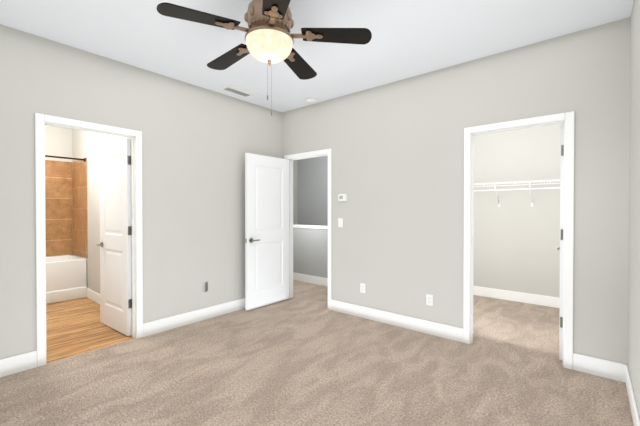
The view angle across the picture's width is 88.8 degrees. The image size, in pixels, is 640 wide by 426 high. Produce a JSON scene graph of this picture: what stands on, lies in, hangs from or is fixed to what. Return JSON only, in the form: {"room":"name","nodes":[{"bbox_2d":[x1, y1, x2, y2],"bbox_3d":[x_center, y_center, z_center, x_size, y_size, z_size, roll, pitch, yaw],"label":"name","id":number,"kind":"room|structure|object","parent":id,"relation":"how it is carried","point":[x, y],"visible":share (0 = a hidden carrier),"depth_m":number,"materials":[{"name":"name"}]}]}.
{"room":"empty bedroom","nodes":[
{"label":"empty bedroom","id":0,"kind":"room"},
{"bbox_2d":[45,125,72,256],"bbox_3d":[-4.573,-0.112,4.798,0.110,2.740,1.740,0,1,40],"label":"wall","id":1,"kind":"structure","parent":0,"point":[58,141],"depth_m":5.20,"materials":[{"name":"paint"}]},
{"bbox_2d":[45,160,72,255],"bbox_3d":[-4.527,-0.073,4.761,0.008,1.496,1.504,0,1,40],"label":"tile","id":2,"kind":"structure","parent":1,"relation":"attached to","point":[58,194],"depth_m":5.20,"materials":[{"name":"orange tile"}]},
{"bbox_2d":[72,158,87,257],"bbox_3d":[-4.234,-0.071,4.516,0.757,1.496,1.520,0,1,40],"label":"tiled wall","id":3,"kind":"structure","parent":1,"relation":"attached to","point":[79,212],"depth_m":5.07,"materials":[{"name":"orange tile"}]},
{"bbox_2d":[45,155,85,161],"bbox_3d":[-3.985,-0.788,4.303,0.060,0.060,1.502,0,1,40],"label":"curtain rod","id":4,"kind":"object","parent":3,"relation":"attached to","point":[84,159],"visible":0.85,"depth_m":4.69,"materials":[{"name":"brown metal"}]},
{"bbox_2d":[46,297,134,362],"bbox_3d":[-3.428,1.316,3.857,3.090,0.100,1.740,0,1,40],"label":"floor","id":5,"kind":"structure","parent":0,"point":[75,327],"depth_m":3.50,"materials":[{"name":"brown wood"}]},
{"bbox_2d":[46,254,86,303],"bbox_3d":[-4.233,0.971,4.524,0.763,0.580,1.508,0,1,40],"label":"bathtub","id":6,"kind":"object","parent":5,"relation":"on","point":[66,277],"visible":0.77,"depth_m":4.69,"materials":[{"name":"white plastic"}]},
{"bbox_2d":[72,129,130,293],"bbox_3d":[-2.898,-0.109,4.464,2.890,2.740,0.110,0,1,40],"label":"wall","id":7,"kind":"structure","parent":0,"point":[86,144],"depth_m":4.70,"materials":[{"name":"paint"}]},
{"bbox_2d":[87,288,99,303],"bbox_3d":[-2.646,1.194,4.185,2.130,0.140,0.013,0,1,40],"label":"baseboard","id":8,"kind":"structure","parent":7,"relation":"attached to","point":[94,296],"depth_m":4.66,"materials":[{"name":"white wood"}]},
{"bbox_2d":[0,24,281,359],"bbox_3d":[-1.833,-0.100,3.400,0.110,2.740,4.060,0,1,40],"label":"wall","id":9,"kind":"structure","parent":0,"point":[198,142],"depth_m":3.43,"materials":[{"name":"paint"}]},
{"bbox_2d":[0,351,36,377],"bbox_3d":[-2.668,1.210,2.312,0.013,0.140,1.020,0,1,40],"label":"baseboard","id":10,"kind":"structure","parent":9,"relation":"attached to","point":[26,361],"depth_m":2.61,"materials":[{"name":"white wood"}]},
{"bbox_2d":[35,113,142,366],"bbox_3d":[-2.124,0.223,3.054,0.142,2.100,0.830,0,1,40],"label":"door frame","id":11,"kind":"structure","parent":9,"relation":"attached to","point":[40,119],"depth_m":2.93,"materials":[{"name":"white wood"}]},
{"bbox_2d":[96,138,131,335],"bbox_3d":[-2.241,0.248,3.545,0.713,2.018,0.157,0,1,40],"label":"bathroom door","id":12,"kind":"structure","parent":9,"relation":"in","point":[115,236],"depth_m":3.50,"materials":[{"name":"white wood"}]},
{"bbox_2d":[143,298,244,336],"bbox_3d":[-1.183,1.194,4.094,0.013,0.140,1.960,0,1,40],"label":"baseboard","id":13,"kind":"structure","parent":9,"relation":"attached to","point":[161,325],"depth_m":3.73,"materials":[{"name":"white wood"}]},
{"bbox_2d":[293,160,296,224],"bbox_3d":[-1.742,-0.122,6.000,0.100,2.740,3.730,0,1,40],"label":"wall","id":14,"kind":"structure","parent":0,"point":[295,192],"depth_m":7.34,"materials":[{"name":"paint"}]},
{"bbox_2d":[293,228,327,277],"bbox_3d":[0.037,0.750,5.722,3.000,1.000,0.110,0,1,40],"label":"wall","id":15,"kind":"structure","parent":0,"point":[310,251],"depth_m":5.82,"materials":[{"name":"grey paint"}]},
{"bbox_2d":[293,224,327,228],"bbox_3d":[0.037,0.251,5.718,3.000,0.054,0.166,0,1,40],"label":"trim","id":16,"kind":"structure","parent":15,"relation":"on","point":[311,226],"depth_m":5.83,"materials":[{"name":"white wood"}]},
{"bbox_2d":[293,272,327,285],"bbox_3d":[-0.003,1.181,5.678,3.000,0.140,0.013,0,1,40],"label":"baseboard","id":17,"kind":"structure","parent":15,"relation":"attached to","point":[322,281],"depth_m":5.81,"materials":[{"name":"white wood"}]},
{"bbox_2d":[0,280,633,425],"bbox_3d":[-0.324,1.320,3.458,5.550,0.100,6.060,0,1,40],"label":"floor","id":18,"kind":"structure","parent":0,"point":[304,356],"depth_m":2.52,"materials":[{"name":"beige carpet"}]},
{"bbox_2d":[0,0,633,111],"bbox_3d":[-0.900,-1.524,3.913,7.050,0.100,6.060,0,1,40],"label":"ceiling","id":19,"kind":"structure","parent":0,"point":[410,38],"depth_m":2.67,"materials":[{"name":"paint"}]},
{"bbox_2d":[221,84,256,96],"bbox_3d":[-0.975,-1.470,3.949,0.220,0.010,0.370,0,1,40],"label":"ceiling vent","id":20,"kind":"object","parent":19,"relation":"in","point":[236,90],"visible":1,"depth_m":3.93,"materials":[{"name":"white plastic"}]},
{"bbox_2d":[157,0,371,115],"bbox_3d":[-0.370,-1.064,2.174,1.222,0.790,1.274,0,1,40],"label":"fan","id":21,"kind":"object","parent":19,"relation":"hanging from","point":[269,37],"visible":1,"depth_m":2.06,"materials":[{"name":"black wood"}]},
{"bbox_2d":[306,98,315,103],"bbox_3d":[-0.118,-1.455,4.251,0.132,0.044,0.132,0,1,40],"label":"smoke detector","id":22,"kind":"object","parent":19,"relation":"attached to","point":[311,100],"visible":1,"depth_m":4.21,"materials":[{"name":"white plastic"}]},
{"bbox_2d":[297,123,563,297],"bbox_3d":[1.538,-0.120,5.766,5.440,2.740,0.110,0,1,40],"label":"wall","id":23,"kind":"structure","parent":0,"point":[516,240],"depth_m":4.68,"materials":[{"name":"paint"}]},
{"bbox_2d":[473,286,559,307],"bbox_3d":[2.727,1.189,4.706,2.240,0.140,0.013,0,1,40],"label":"baseboard","id":24,"kind":"structure","parent":23,"relation":"attached to","point":[549,301],"depth_m":4.63,"materials":[{"name":"white wood"}]},
{"bbox_2d":[474,179,559,206],"bbox_3d":[2.708,-0.260,4.514,2.402,0.342,0.314,0,1,40],"label":"closet shelf","id":25,"kind":"object","parent":23,"relation":"attached to","point":[517,182],"visible":0.29,"depth_m":4.46,"materials":[{"name":"white metal"}]},
{"bbox_2d":[282,17,630,364],"bbox_3d":[0.953,-0.102,3.650,3.850,2.740,0.110,0,1,40],"label":"wall","id":26,"kind":"structure","parent":0,"point":[397,147],"depth_m":3.27,"materials":[{"name":"paint"}]},
{"bbox_2d":[245,153,288,310],"bbox_3d":[-0.701,0.240,4.471,0.154,2.018,0.764,0,1,40],"label":"hallway door","id":27,"kind":"structure","parent":26,"relation":"in","point":[266,230],"depth_m":4.42,"materials":[{"name":"white wood"}]},
{"bbox_2d":[284,148,331,309],"bbox_3d":[-0.155,0.210,4.566,0.880,2.100,0.126,0,1,40],"label":"door frame","id":28,"kind":"structure","parent":26,"relation":"attached to","point":[313,153],"depth_m":4.43,"materials":[{"name":"white wood"}]},
{"bbox_2d":[338,218,342,226],"bbox_3d":[0.258,0.124,4.154,0.070,0.114,0.010,0,1,40],"label":"light switch","id":29,"kind":"object","parent":26,"relation":"attached to","point":[340,222],"visible":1,"depth_m":4.15,"materials":[{"name":"white plastic"}]},
{"bbox_2d":[338,194,346,200],"bbox_3d":[0.282,-0.196,4.120,0.120,0.090,0.026,0,1,40],"label":"thermostat","id":30,"kind":"object","parent":26,"relation":"attached to","point":[342,197],"visible":1,"depth_m":4.11,"materials":[{"name":"white plastic"}]},
{"bbox_2d":[360,283,364,292],"bbox_3d":[0.515,0.906,3.946,0.070,0.114,0.009,0,1,40],"label":"electrical outlet","id":31,"kind":"object","parent":26,"relation":"attached to","point":[362,287],"visible":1,"depth_m":3.94,"materials":[{"name":"white plastic"}]},
{"bbox_2d":[331,300,462,342],"bbox_3d":[0.777,1.198,3.729,1.635,0.140,0.013,0,1,40],"label":"baseboard","id":32,"kind":"structure","parent":26,"relation":"attached to","point":[420,325],"depth_m":3.62,"materials":[{"name":"white wood"}]},
{"bbox_2d":[426,294,432,305],"bbox_3d":[1.146,0.910,3.421,0.070,0.114,0.009,0,1,40],"label":"electrical outlet","id":33,"kind":"object","parent":26,"relation":"attached to","point":[429,299],"visible":1,"depth_m":3.42,"materials":[{"name":"white plastic"}]},
{"bbox_2d":[463,111,574,369],"bbox_3d":[1.766,0.224,2.965,0.850,2.100,0.126,0,1,40],"label":"door frame","id":34,"kind":"structure","parent":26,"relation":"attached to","point":[472,209],"depth_m":2.77,"materials":[{"name":"white wood"}]},
{"bbox_2d":[557,124,563,359],"bbox_3d":[2.301,0.252,3.070,0.154,2.018,0.734,0,1,40],"label":"closet door","id":35,"kind":"structure","parent":34,"relation":"attached to","point":[561,244],"depth_m":2.80,"materials":[{"name":"white wood"}]},
{"bbox_2d":[573,353,623,380],"bbox_3d":[2.168,1.208,2.570,0.285,0.140,0.013,0,1,40],"label":"baseboard","id":36,"kind":"structure","parent":26,"relation":"attached to","point":[611,370],"depth_m":2.55,"materials":[{"name":"white wood"}]},
{"bbox_2d":[628,0,639,416],"bbox_3d":[1.766,-0.085,1.704,0.110,2.740,6.060,0,1,40],"label":"wall","id":37,"kind":"structure","parent":0,"point":[634,278],"depth_m":2.12,"materials":[{"name":"paint"}]},
{"bbox_2d":[620,364,639,425],"bbox_3d":[1.078,1.221,0.986,0.013,0.140,3.840,0,1,40],"label":"baseboard","id":38,"kind":"structure","parent":37,"relation":"attached to","point":[627,379],"depth_m":2.10,"materials":[{"name":"white wood"}]}
]}

